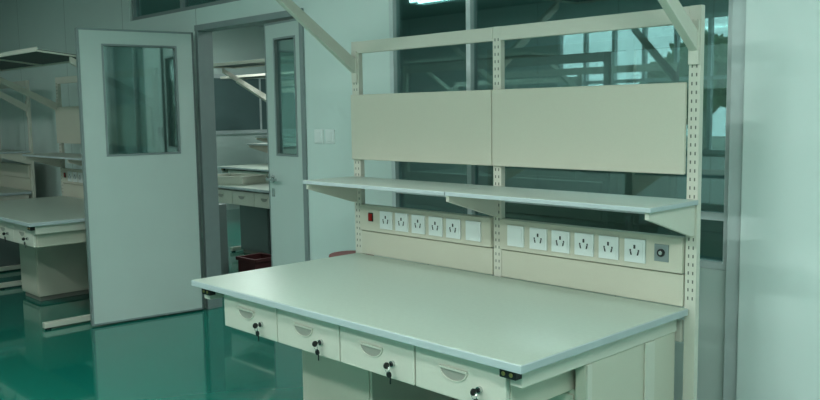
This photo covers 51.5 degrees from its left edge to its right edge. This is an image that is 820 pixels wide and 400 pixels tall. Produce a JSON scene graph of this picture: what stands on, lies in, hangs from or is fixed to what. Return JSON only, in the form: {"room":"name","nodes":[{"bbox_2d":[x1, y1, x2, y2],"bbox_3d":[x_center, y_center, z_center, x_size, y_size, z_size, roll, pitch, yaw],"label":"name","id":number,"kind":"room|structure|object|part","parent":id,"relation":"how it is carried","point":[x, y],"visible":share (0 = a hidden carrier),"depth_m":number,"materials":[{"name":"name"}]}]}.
{"room":"laboratory","nodes":[
{"label":"laboratory","id":0,"kind":"room"},
{"bbox_2d":[212,26,295,209],"bbox_3d":[-5.489,-0.942,10.347,11.000,2.800,0.100,-7,8,-43],"label":"wall","id":1,"kind":"structure","parent":0,"point":[242,43],"depth_m":13.02,"materials":[{"name":"white paint"}]},
{"bbox_2d":[214,74,295,134],"bbox_3d":[-2.340,-1.491,13.231,1.800,0.900,0.044,-7,8,-43],"label":"window","id":2,"kind":"structure","parent":1,"relation":"in","point":[238,110],"depth_m":13.03,"materials":[{"name":"glass"}]},
{"bbox_2d":[140,0,550,26],"bbox_3d":[-0.975,-1.960,5.490,11.200,0.100,13.200,-7,8,-43],"label":"ceiling","id":3,"kind":"structure","parent":0,"point":[409,10],"depth_m":10.83,"materials":[{"name":"white paint"}]},
{"bbox_2d":[409,0,441,3],"bbox_3d":[0.452,-2.301,9.479,0.320,0.093,1.240,-7,8,-43],"label":"ceiling lamp","id":4,"kind":"object","parent":3,"relation":"attached to","point":[410,1],"visible":1,"depth_m":9.79,"materials":[{"name":"white"}]},
{"bbox_2d":[0,209,722,399],"bbox_3d":[-0.932,0.924,5.791,11.200,0.100,13.200,-7,8,-43],"label":"floor","id":5,"kind":"structure","parent":0,"point":[190,355],"depth_m":5.17,"materials":[{"name":"green paint"}]},
{"bbox_2d":[0,80,35,270],"bbox_3d":[-4.566,-0.319,8.433,0.964,1.932,1.850,-7,8,-43],"label":"workbench","id":6,"kind":"object","parent":5,"relation":"on","point":[12,175],"visible":0.77,"depth_m":8.10,"materials":[{"name":"paint"}]},
{"bbox_3d":[-4.239,-1.158,8.668,0.026,0.057,1.746,-7,8,-43],"label":"rail","id":7,"kind":"part","parent":6,"relation":"part of","materials":[{"name":"metal"}]},
{"bbox_3d":[-3.845,-0.984,7.820,0.604,0.439,0.038,-7,8,-43],"label":"overhead arm","id":8,"kind":"part","parent":6,"relation":"part of","materials":[{"name":"paint"}]},
{"bbox_3d":[-3.970,0.335,7.900,0.885,0.724,0.045,-7,8,-43],"label":"frame","id":9,"kind":"part","parent":6,"relation":"part of","materials":[{"name":"paint"}]},
{"bbox_2d":[0,186,31,195],"bbox_3d":[-4.577,-0.092,8.450,0.934,0.026,1.800,-7,8,-43],"label":"countertop","id":10,"kind":"structure","parent":6,"relation":"on","point":[4,191],"depth_m":8.10,"materials":[{"name":"white laminate"}]},
{"bbox_3d":[-3.914,-0.173,8.439,0.020,0.116,0.833,-7,8,-43],"label":"panel","id":11,"kind":"part","parent":6,"relation":"part of","materials":[{"name":"beige paint"}]},
{"bbox_2d":[0,47,160,329],"bbox_3d":[-2.814,-0.148,6.616,0.964,1.916,1.850,-7,8,-43],"label":"workbench","id":12,"kind":"object","parent":5,"relation":"on","point":[50,232],"visible":0.62,"depth_m":6.68,"materials":[{"name":"paint"}]},
{"bbox_3d":[-2.957,0.220,6.208,0.020,0.138,0.379,-7,8,-43],"label":"drawer","id":13,"kind":"part","parent":12,"relation":"part of","materials":[{"name":"paint"}]},
{"bbox_3d":[-3.395,0.388,7.304,0.885,0.724,0.045,-7,8,-43],"label":"frame","id":14,"kind":"part","parent":12,"relation":"part of","materials":[{"name":"paint"}]},
{"bbox_3d":[-2.714,0.236,5.936,0.007,0.042,0.120,-7,8,-43],"label":"handle","id":15,"kind":"part","parent":12,"relation":"part of","materials":[{"name":"paint"}]},
{"bbox_3d":[-2.690,0.244,5.931,0.020,0.138,0.379,-7,8,-43],"label":"drawer","id":16,"kind":"part","parent":12,"relation":"part of","materials":[{"name":"paint"}]},
{"bbox_3d":[-3.334,-0.916,7.292,0.604,0.399,0.038,-7,8,-43],"label":"overhead arm","id":17,"kind":"part","parent":12,"relation":"part of","materials":[{"name":"paint"}]},
{"bbox_2d":[0,47,75,70],"bbox_3d":[-2.959,-1.050,6.401,0.404,0.030,1.840,2,3,-44],"label":"shelf","id":18,"kind":"object","parent":12,"relation":"attached to","point":[32,57],"depth_m":6.14,"materials":[{"name":"metal"}]},
{"bbox_2d":[0,196,84,226],"bbox_3d":[-2.825,0.072,6.632,0.934,0.026,1.800,-7,8,-43],"label":"countertop","id":19,"kind":"structure","parent":12,"relation":"on","point":[43,211],"depth_m":6.39,"materials":[{"name":"white laminate"}]},
{"bbox_3d":[-2.218,0.498,6.082,0.885,0.724,0.045,-7,8,-43],"label":"frame","id":20,"kind":"part","parent":12,"relation":"part of","materials":[{"name":"paint"}]},
{"bbox_3d":[-2.817,-0.636,7.209,0.016,0.319,0.914,-7,8,-43],"label":"panel","id":21,"kind":"part","parent":12,"relation":"part of","materials":[{"name":"beige paint"}]},
{"bbox_2d":[67,171,72,181],"bbox_3d":[-2.961,-0.205,7.397,0.009,0.086,0.086,-7,8,-43],"label":"power socket","id":22,"kind":"object","parent":12,"relation":"attached to","point":[69,173],"depth_m":7.39,"materials":[{"name":"white plastic"}]},
{"bbox_3d":[-2.783,-0.067,7.264,0.020,0.116,0.857,-7,8,-43],"label":"panel","id":23,"kind":"part","parent":12,"relation":"part of","materials":[{"name":"beige paint"}]},
{"bbox_2d":[73,172,77,181],"bbox_3d":[-2.885,-0.198,7.317,0.009,0.086,0.086,-7,8,-43],"label":"power socket","id":24,"kind":"object","parent":12,"relation":"attached to","point":[75,174],"depth_m":7.30,"materials":[{"name":"white plastic"}]},
{"bbox_2d":[78,172,82,182],"bbox_3d":[-2.808,-0.191,7.237,0.009,0.086,0.086,-7,8,-43],"label":"power socket","id":25,"kind":"object","parent":12,"relation":"attached to","point":[80,175],"depth_m":7.23,"materials":[{"name":"white plastic"}]},
{"bbox_3d":[-2.487,-0.994,6.850,0.026,0.057,1.746,-7,8,-43],"label":"rail","id":26,"kind":"part","parent":12,"relation":"part of","materials":[{"name":"metal"}]},
{"bbox_3d":[-2.092,-0.800,6.004,0.604,0.399,0.038,-7,8,-43],"label":"overhead arm","id":27,"kind":"part","parent":12,"relation":"part of","materials":[{"name":"paint"}]},
{"bbox_3d":[-2.195,-0.578,6.564,0.016,0.319,0.874,-7,8,-43],"label":"panel","id":28,"kind":"part","parent":12,"relation":"part of","materials":[{"name":"clear glass"}]},
{"bbox_2d":[219,203,228,274],"bbox_3d":[-1.799,0.375,7.411,0.312,0.680,0.280,-7,8,-43],"label":"base cabinet","id":29,"kind":"object","parent":5,"relation":"on","point":[222,207],"visible":0.02,"depth_m":7.39,"materials":[{"name":"grey metal"}]},
{"bbox_2d":[236,253,271,271],"bbox_3d":[-1.325,0.599,7.415,0.268,0.220,0.288,-7,8,-43],"label":"crate","id":30,"kind":"object","parent":5,"relation":"on","point":[248,262],"visible":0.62,"depth_m":7.33,"materials":[{"name":"plastic"}]},
{"bbox_2d":[213,56,295,253],"bbox_3d":[-1.208,-0.381,8.393,0.964,1.962,1.850,-7,8,-43],"label":"workbench","id":31,"kind":"object","parent":5,"relation":"on","point":[253,199],"visible":0.18,"depth_m":8.62,"materials":[{"name":"paint"}]},
{"bbox_3d":[-1.884,-0.040,8.541,0.020,0.138,0.379,-7,8,-43],"label":"drawer","id":32,"kind":"part","parent":31,"relation":"part of","materials":[{"name":"paint"}]},
{"bbox_3d":[-1.789,0.178,9.084,0.885,0.724,0.045,-7,8,-43],"label":"frame","id":33,"kind":"part","parent":31,"relation":"part of","materials":[{"name":"paint"}]},
{"bbox_2d":[218,173,267,184],"bbox_3d":[-1.781,-0.216,8.697,0.508,0.085,0.408,2,7,28],"label":"tray","id":34,"kind":"object","parent":31,"relation":"on","point":[226,178],"visible":0.82,"depth_m":8.54,"materials":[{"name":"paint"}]},
{"bbox_2d":[218,180,268,192],"bbox_3d":[-1.218,-0.138,8.412,0.934,0.026,1.800,-7,8,-43],"label":"countertop","id":35,"kind":"structure","parent":31,"relation":"on","point":[258,187],"depth_m":8.25,"materials":[{"name":"white laminate"}]},
{"bbox_3d":[-1.617,-0.015,8.265,0.020,0.138,0.379,-7,8,-43],"label":"drawer","id":36,"kind":"part","parent":31,"relation":"part of","materials":[{"name":"paint"}]},
{"bbox_3d":[-1.728,-1.186,9.066,0.604,0.419,0.038,-7,8,-43],"label":"overhead arm","id":37,"kind":"part","parent":31,"relation":"part of","materials":[{"name":"paint"}]},
{"bbox_2d":[213,56,293,68],"bbox_3d":[-1.354,-1.327,8.174,0.404,0.030,1.840,-7,8,-43],"label":"shelf","id":38,"kind":"object","parent":31,"relation":"attached to","point":[289,59],"depth_m":8.30,"materials":[{"name":"metal"}]},
{"bbox_3d":[-1.350,0.010,7.988,0.020,0.138,0.379,-7,8,-43],"label":"drawer","id":39,"kind":"part","parent":31,"relation":"part of","materials":[{"name":"paint"}]},
{"bbox_3d":[-0.881,-1.204,8.630,0.026,0.057,1.746,-7,8,-43],"label":"rail","id":40,"kind":"part","parent":31,"relation":"part of","materials":[{"name":"metal"}]},
{"bbox_2d":[218,71,296,177],"bbox_3d":[-1.645,-0.669,11.216,0.964,1.962,1.850,-7,8,-43],"label":"workbench","id":41,"kind":"object","parent":5,"relation":"on","point":[262,168],"visible":0.18,"depth_m":11.44,"materials":[{"name":"paint"}]},
{"bbox_3d":[-2.321,-0.328,11.364,0.020,0.138,0.379,-7,8,-43],"label":"drawer","id":42,"kind":"part","parent":41,"relation":"part of","materials":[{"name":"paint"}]},
{"bbox_2d":[218,163,267,171],"bbox_3d":[-1.656,-0.426,11.235,0.934,0.026,1.800,-7,8,-43],"label":"countertop","id":43,"kind":"structure","parent":41,"relation":"on","point":[264,166],"depth_m":11.35,"materials":[{"name":"white laminate"}]},
{"bbox_3d":[-2.054,-0.303,11.088,0.020,0.138,0.379,-7,8,-43],"label":"drawer","id":44,"kind":"part","parent":41,"relation":"part of","materials":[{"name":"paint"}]},
{"bbox_2d":[220,71,293,78],"bbox_3d":[-1.791,-1.615,10.997,0.404,0.030,1.840,-7,8,-43],"label":"shelf","id":45,"kind":"object","parent":41,"relation":"attached to","point":[291,73],"depth_m":11.09,"materials":[{"name":"metal"}]},
{"bbox_3d":[-1.318,-1.492,11.453,0.026,0.057,1.746,-7,8,-43],"label":"rail","id":46,"kind":"part","parent":41,"relation":"part of","materials":[{"name":"metal"}]},
{"bbox_2d":[329,250,373,256],"bbox_3d":[-0.318,0.635,4.728,0.250,0.677,0.250,-7,8,-43],"label":"stool","id":47,"kind":"object","parent":5,"relation":"on","point":[339,253],"visible":0.06,"depth_m":4.71,"materials":[{"name":"plastic"}]},
{"bbox_2d":[191,0,704,399],"bbox_3d":[0.030,0.038,3.292,0.964,2.152,1.850,-7,8,-43],"label":"workbench","id":48,"kind":"object","parent":5,"relation":"on","point":[364,326],"visible":1,"depth_m":3.21,"materials":[{"name":"paint"}]},
{"bbox_3d":[-0.549,0.691,3.992,0.885,0.724,0.045,-7,8,-43],"label":"frame","id":49,"kind":"part","parent":48,"relation":"part of","materials":[{"name":"paint"}]},
{"bbox_3d":[-0.668,0.465,3.454,0.007,0.042,0.120,-7,8,-43],"label":"handle","id":50,"kind":"part","parent":48,"relation":"part of","materials":[{"name":"paint"}]},
{"bbox_3d":[-0.644,0.473,3.450,0.020,0.138,0.379,-7,8,-43],"label":"drawer","id":51,"kind":"part","parent":48,"relation":"part of","materials":[{"name":"paint"}]},
{"bbox_3d":[-0.402,0.490,3.177,0.007,0.042,0.120,-7,8,-43],"label":"handle","id":52,"kind":"part","parent":48,"relation":"part of","materials":[{"name":"paint"}]},
{"bbox_3d":[-0.378,0.498,3.173,0.020,0.138,0.379,-7,8,-43],"label":"drawer","id":53,"kind":"part","parent":48,"relation":"part of","materials":[{"name":"paint"}]},
{"bbox_3d":[-0.491,-0.812,3.960,0.604,0.519,0.038,-7,8,-43],"label":"overhead arm","id":54,"kind":"part","parent":48,"relation":"part of","materials":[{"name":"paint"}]},
{"bbox_2d":[368,213,372,221],"bbox_3d":[-0.195,0.084,4.166,0.009,0.042,0.032,-7,8,-43],"label":"rocker switch","id":55,"kind":"object","parent":48,"relation":"attached to","point":[370,215],"depth_m":4.16,"materials":[{"name":"red plastic"}]},
{"bbox_3d":[-0.135,0.515,2.900,0.007,0.042,0.120,-7,8,-43],"label":"handle","id":56,"kind":"part","parent":48,"relation":"part of","materials":[{"name":"paint"}]},
{"bbox_3d":[-0.111,0.523,2.896,0.020,0.138,0.379,-7,8,-43],"label":"drawer","id":57,"kind":"part","parent":48,"relation":"part of","materials":[{"name":"paint"}]},
{"bbox_2d":[380,211,392,229],"bbox_3d":[-0.116,0.098,4.085,0.009,0.086,0.086,-7,8,-43],"label":"power socket","id":58,"kind":"object","parent":48,"relation":"attached to","point":[386,217],"depth_m":4.08,"materials":[{"name":"white plastic"}]},
{"bbox_2d":[395,213,408,231],"bbox_3d":[-0.039,0.105,4.006,0.009,0.086,0.086,-7,8,-43],"label":"power socket","id":59,"kind":"object","parent":48,"relation":"attached to","point":[401,219],"depth_m":4.00,"materials":[{"name":"white plastic"}]},
{"bbox_2d":[411,214,425,233],"bbox_3d":[0.038,0.112,3.925,0.009,0.086,0.086,-7,8,-43],"label":"power socket","id":60,"kind":"object","parent":48,"relation":"attached to","point":[418,221],"depth_m":3.92,"materials":[{"name":"white plastic"}]},
{"bbox_3d":[0.029,-0.333,3.897,0.016,0.319,0.914,-7,8,-43],"label":"panel","id":61,"kind":"part","parent":48,"relation":"part of","materials":[{"name":"beige paint"}]},
{"bbox_3d":[0.063,0.236,3.953,0.020,0.116,0.857,-7,8,-43],"label":"panel","id":62,"kind":"part","parent":48,"relation":"part of","materials":[{"name":"beige paint"}]},
{"bbox_2d":[428,216,442,236],"bbox_3d":[0.116,0.120,3.845,0.009,0.086,0.086,-7,8,-43],"label":"power socket","id":63,"kind":"object","parent":48,"relation":"attached to","point":[435,223],"depth_m":3.84,"materials":[{"name":"white plastic"}]},
{"bbox_2d":[191,253,687,373],"bbox_3d":[0.021,0.375,3.320,0.934,0.026,1.800,-7,8,-43],"label":"countertop","id":64,"kind":"structure","parent":48,"relation":"on","point":[512,325],"depth_m":3.06,"materials":[{"name":"white laminate"}]},
{"bbox_3d":[0.132,0.539,2.624,0.007,0.042,0.120,-7,8,-43],"label":"handle","id":65,"kind":"part","parent":48,"relation":"part of","materials":[{"name":"paint"}]},
{"bbox_2d":[446,218,460,238],"bbox_3d":[0.192,0.127,3.766,0.009,0.086,0.086,-7,8,-43],"label":"power socket","id":66,"kind":"object","parent":48,"relation":"attached to","point":[453,225],"depth_m":3.76,"materials":[{"name":"white plastic"}]},
{"bbox_3d":[0.156,0.547,2.620,0.020,0.138,0.379,-7,8,-43],"label":"drawer","id":67,"kind":"part","parent":48,"relation":"part of","materials":[{"name":"paint"}]},
{"bbox_3d":[0.274,0.134,3.681,0.008,0.086,0.086,-7,8,-43],"label":"blank plate","id":68,"kind":"part","parent":48,"relation":"part of","materials":[{"name":"white plastic"}]},
{"bbox_3d":[0.437,0.149,3.512,0.008,0.086,0.086,-7,8,-43],"label":"blank plate","id":69,"kind":"part","parent":48,"relation":"part of","materials":[{"name":"white plastic"}]},
{"bbox_3d":[0.359,-0.691,3.538,0.026,0.057,1.746,-7,8,-43],"label":"rail","id":70,"kind":"part","parent":48,"relation":"part of","materials":[{"name":"metal"}]},
{"bbox_2d":[529,227,547,250],"bbox_3d":[0.517,0.157,3.428,0.009,0.086,0.086,-7,8,-43],"label":"power socket","id":71,"kind":"object","parent":48,"relation":"attached to","point":[538,236],"depth_m":3.42,"materials":[{"name":"white plastic"}]},
{"bbox_2d":[551,230,569,253],"bbox_3d":[0.594,0.164,3.349,0.009,0.086,0.086,-7,8,-43],"label":"power socket","id":72,"kind":"object","parent":48,"relation":"attached to","point":[560,239],"depth_m":3.35,"materials":[{"name":"white plastic"}]},
{"bbox_3d":[0.382,0.661,3.683,0.018,0.580,1.723,-7,8,-43],"label":"rail","id":73,"kind":"part","parent":48,"relation":"part of","materials":[{"name":"metal"}]},
{"bbox_2d":[574,232,593,256],"bbox_3d":[0.670,0.171,3.270,0.009,0.086,0.086,-7,8,-43],"label":"power socket","id":74,"kind":"object","parent":48,"relation":"attached to","point":[583,241],"depth_m":3.27,"materials":[{"name":"white plastic"}]},
{"bbox_3d":[0.651,-0.275,3.252,0.016,0.319,0.874,-7,8,-43],"label":"panel","id":75,"kind":"part","parent":48,"relation":"part of","materials":[{"name":"beige paint"}]},
{"bbox_3d":[0.629,0.801,2.769,0.885,0.724,0.048,-7,8,-43],"label":"frame","id":76,"kind":"part","parent":48,"relation":"part of","materials":[{"name":"paint"}]},
{"bbox_3d":[0.684,0.294,3.309,0.020,0.116,0.833,-7,8,-43],"label":"panel","id":77,"kind":"part","parent":48,"relation":"part of","materials":[{"name":"beige paint"}]},
{"bbox_2d":[598,235,618,259],"bbox_3d":[0.746,0.178,3.191,0.009,0.086,0.086,-7,8,-43],"label":"power socket","id":78,"kind":"object","parent":48,"relation":"attached to","point":[608,245],"depth_m":3.19,"materials":[{"name":"white plastic"}]},
{"bbox_2d":[624,238,645,263],"bbox_3d":[0.824,0.186,3.110,0.009,0.086,0.086,-7,8,-43],"label":"power socket","id":79,"kind":"object","parent":48,"relation":"attached to","point":[634,248],"depth_m":3.11,"materials":[{"name":"white plastic"}]},
{"bbox_3d":[0.751,-0.696,2.671,0.604,0.519,0.038,-7,8,-43],"label":"overhead arm","id":80,"kind":"part","parent":48,"relation":"part of","materials":[{"name":"paint"}]},
{"bbox_2d":[404,51,576,206],"bbox_3d":[0.865,-0.559,9.470,0.964,2.032,1.850,-7,8,-43],"label":"workbench","id":81,"kind":"object","parent":5,"relation":"on","point":[569,81],"visible":0.19,"depth_m":9.52,"materials":[{"name":"paint"}]},
{"bbox_3d":[0.344,-1.389,10.140,0.604,0.439,0.038,-7,8,-43],"label":"overhead arm","id":82,"kind":"part","parent":81,"relation":"part of","materials":[{"name":"paint"}]},
{"bbox_3d":[0.897,-0.421,10.125,0.020,0.116,0.857,-7,8,-43],"label":"panel","id":83,"kind":"part","parent":81,"relation":"part of","materials":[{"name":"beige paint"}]},
{"bbox_2d":[404,51,555,63],"bbox_3d":[0.718,-1.540,9.247,0.404,0.030,1.840,-7,8,-43],"label":"shelf","id":84,"kind":"object","parent":81,"relation":"attached to","point":[517,54],"depth_m":9.18,"materials":[{"name":"laminate"}]},
{"bbox_2d":[420,168,571,177],"bbox_3d":[0.855,-0.282,9.492,0.934,0.026,1.800,-7,8,-43],"label":"countertop","id":85,"kind":"structure","parent":81,"relation":"on","point":[455,170],"depth_m":9.90,"materials":[{"name":"white laminate"}]},
{"bbox_3d":[1.192,-1.348,9.710,0.026,0.057,1.746,-7,8,-43],"label":"rail","id":86,"kind":"part","parent":81,"relation":"part of","materials":[{"name":"metal"}]},
{"bbox_3d":[1.585,-1.273,8.852,0.604,0.439,0.038,-7,8,-43],"label":"overhead arm","id":87,"kind":"part","parent":81,"relation":"part of","materials":[{"name":"paint"}]},
{"bbox_2d":[403,51,611,228],"bbox_3d":[0.256,-0.029,5.591,0.964,1.800,1.850,-7,8,-43],"label":"window glass","id":88,"kind":"object","parent":5,"relation":"on","point":[601,218],"visible":0.12,"depth_m":5.62,"materials":[{"name":"glass"}]},
{"bbox_3d":[0.287,-0.006,6.234,0.020,0.116,0.857,-7,8,-43],"label":"panel","id":89,"kind":"part","parent":88,"relation":"part of","materials":[{"name":"clear glass"}]},
{"bbox_2d":[405,203,603,227],"bbox_3d":[0.245,0.133,5.601,0.934,0.026,1.800,-7,8,-43],"label":"countertop","id":90,"kind":"structure","parent":88,"relation":"on","point":[415,206],"depth_m":5.58,"materials":[{"name":"white laminate"}]},
{"bbox_3d":[0.582,-0.933,5.820,0.026,0.057,1.746,-7,8,-43],"label":"rail","id":91,"kind":"part","parent":88,"relation":"part of","materials":[{"name":"paint"}]},
{"bbox_3d":[0.907,0.052,5.590,0.020,0.116,0.833,-7,8,-43],"label":"panel","id":92,"kind":"part","parent":88,"relation":"part of","materials":[{"name":"clear glass"}]},
{"bbox_2d":[449,28,678,235],"bbox_3d":[1.095,-0.323,6.930,0.964,2.082,1.850,-7,8,-43],"label":"workbench","id":93,"kind":"object","parent":5,"relation":"on","point":[654,187],"visible":0.08,"depth_m":6.83,"materials":[{"name":"paint"}]},
{"bbox_3d":[0.574,-1.178,7.598,0.604,0.439,0.038,-7,8,-43],"label":"overhead arm","id":94,"kind":"part","parent":93,"relation":"part of","materials":[{"name":"paint"}]},
{"bbox_3d":[1.128,-0.160,7.587,0.020,0.116,0.857,-7,8,-43],"label":"panel","id":95,"kind":"part","parent":93,"relation":"part of","materials":[{"name":"beige paint"}]},
{"bbox_3d":[1.423,-1.087,7.173,0.026,0.057,1.746,-7,8,-43],"label":"rail","id":96,"kind":"part","parent":93,"relation":"part of","materials":[{"name":"paint"}]},
{"bbox_3d":[1.692,0.406,6.405,0.885,0.724,0.045,-7,8,-43],"label":"frame","id":97,"kind":"part","parent":93,"relation":"part of","materials":[{"name":"paint"}]},
{"bbox_3d":[1.748,-0.102,6.944,0.020,0.116,0.833,-7,8,-43],"label":"panel","id":98,"kind":"part","parent":93,"relation":"part of","materials":[{"name":"beige paint"}]},
{"bbox_3d":[1.816,-1.062,6.309,0.604,0.439,0.038,-7,8,-43],"label":"overhead arm","id":99,"kind":"part","parent":93,"relation":"part of","materials":[{"name":"paint"}]},
{"bbox_2d":[0,0,725,399],"bbox_3d":[-0.917,-0.522,5.675,0.100,2.800,13.000,-7,8,-43],"label":"wall","id":100,"kind":"structure","parent":0,"point":[42,24],"depth_m":5.52,"materials":[{"name":"white paint"}]},
{"bbox_2d":[75,27,203,325],"bbox_3d":[-1.894,-0.169,6.020,0.810,2.035,0.050,-5,7,-36],"label":"door","id":101,"kind":"structure","parent":100,"relation":"in","point":[143,224],"depth_m":6.01,"materials":[{"name":"paint"}]},
{"bbox_2d":[131,0,238,20],"bbox_3d":[-1.677,-1.606,6.342,0.060,0.398,1.648,-7,8,-43],"label":"window","id":102,"kind":"structure","parent":100,"relation":"in","point":[184,4],"depth_m":6.44,"materials":[{"name":"metal"}]},
{"bbox_2d":[194,8,309,308],"bbox_3d":[-1.058,-0.188,5.861,0.127,2.100,1.300,-7,8,-43],"label":"trim","id":103,"kind":"structure","parent":100,"relation":"attached to","point":[203,32],"depth_m":6.25,"materials":[{"name":"metal"}]},
{"bbox_2d":[264,19,304,266],"bbox_3d":[-0.797,-0.140,5.580,0.146,2.035,0.450,-6,8,-38],"label":"door","id":104,"kind":"structure","parent":100,"relation":"in","point":[286,200],"depth_m":5.59,"materials":[{"name":"paint"}]},
{"bbox_3d":[-0.910,-0.091,5.653,0.054,0.146,0.136,-6,8,-38],"label":"handle","id":105,"kind":"part","parent":104,"relation":"part of","materials":[{"name":"silver metal"}]},
{"bbox_2d":[314,129,323,143],"bbox_3d":[-0.562,-0.392,5.236,0.012,0.086,0.086,-7,8,-43],"label":"light switch","id":106,"kind":"object","parent":100,"relation":"attached to","point":[318,133],"visible":1,"depth_m":5.22,"materials":[{"name":"white plastic"}]},
{"bbox_2d":[325,130,334,143],"bbox_3d":[-0.486,-0.384,5.157,0.012,0.086,0.086,-7,8,-43],"label":"light switch","id":107,"kind":"object","parent":100,"relation":"attached to","point":[329,134],"visible":1,"depth_m":5.15,"materials":[{"name":"white plastic"}]},
{"bbox_2d":[389,0,731,270],"bbox_3d":[0.597,-0.736,4.032,0.060,1.918,1.988,-7,8,-43],"label":"window","id":108,"kind":"structure","parent":100,"relation":"in","point":[472,83],"depth_m":4.31,"materials":[{"name":"metal"}]},
{"bbox_2d":[723,0,745,399],"bbox_3d":[1.278,-0.307,3.297,0.040,2.800,0.062,-7,8,-43],"label":"trim","id":109,"kind":"structure","parent":100,"relation":"attached to","point":[738,6],"depth_m":3.32,"materials":[{"name":"metal"}]},
{"bbox_2d":[402,0,728,241],"bbox_3d":[3.050,-0.977,9.457,0.100,2.800,13.000,-7,8,-43],"label":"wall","id":110,"kind":"structure","parent":0,"point":[713,165],"depth_m":10.78,"materials":[{"name":"grey paint"}]},
{"bbox_2d":[558,12,727,153],"bbox_3d":[2.699,-1.308,9.786,0.060,1.498,2.398,-7,8,-43],"label":"window","id":111,"kind":"structure","parent":110,"relation":"in","point":[711,17],"depth_m":9.43,"materials":[{"name":"metal"}]},
{"bbox_2d":[736,0,819,399],"bbox_3d":[2.402,-0.201,2.115,0.060,2.800,3.205,-7,8,-43],"label":"wall","id":112,"kind":"structure","parent":0,"point":[778,342],"depth_m":3.17,"materials":[{"name":"paint"}]},
{"label":"outside","id":113,"kind":"structure","parent":0,"visible":0},
{"bbox_2d":[686,136,725,149],"bbox_3d":[16.409,-0.747,20.266,33.800,0.100,60.000,-7,8,-43],"label":"ground","id":114,"kind":"structure","parent":113,"point":[718,142],"depth_m":37.08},
{"bbox_2d":[639,51,687,124],"bbox_3d":[7.651,-2.722,24.692,2.172,3.170,2.378,-7,8,-43],"label":"tree","id":115,"kind":"object","parent":114,"relation":"on","point":[650,74],"visible":0.05,"depth_m":24.19,"materials":[{"name":"green plant"}]},
{"bbox_2d":[662,30,727,148],"bbox_3d":[7.336,-2.439,20.806,2.139,3.425,2.101,-7,8,-43],"label":"tree","id":116,"kind":"object","parent":114,"relation":"on","point":[721,42],"visible":0.35,"depth_m":20.12,"materials":[{"name":"green plant"}]}
]}

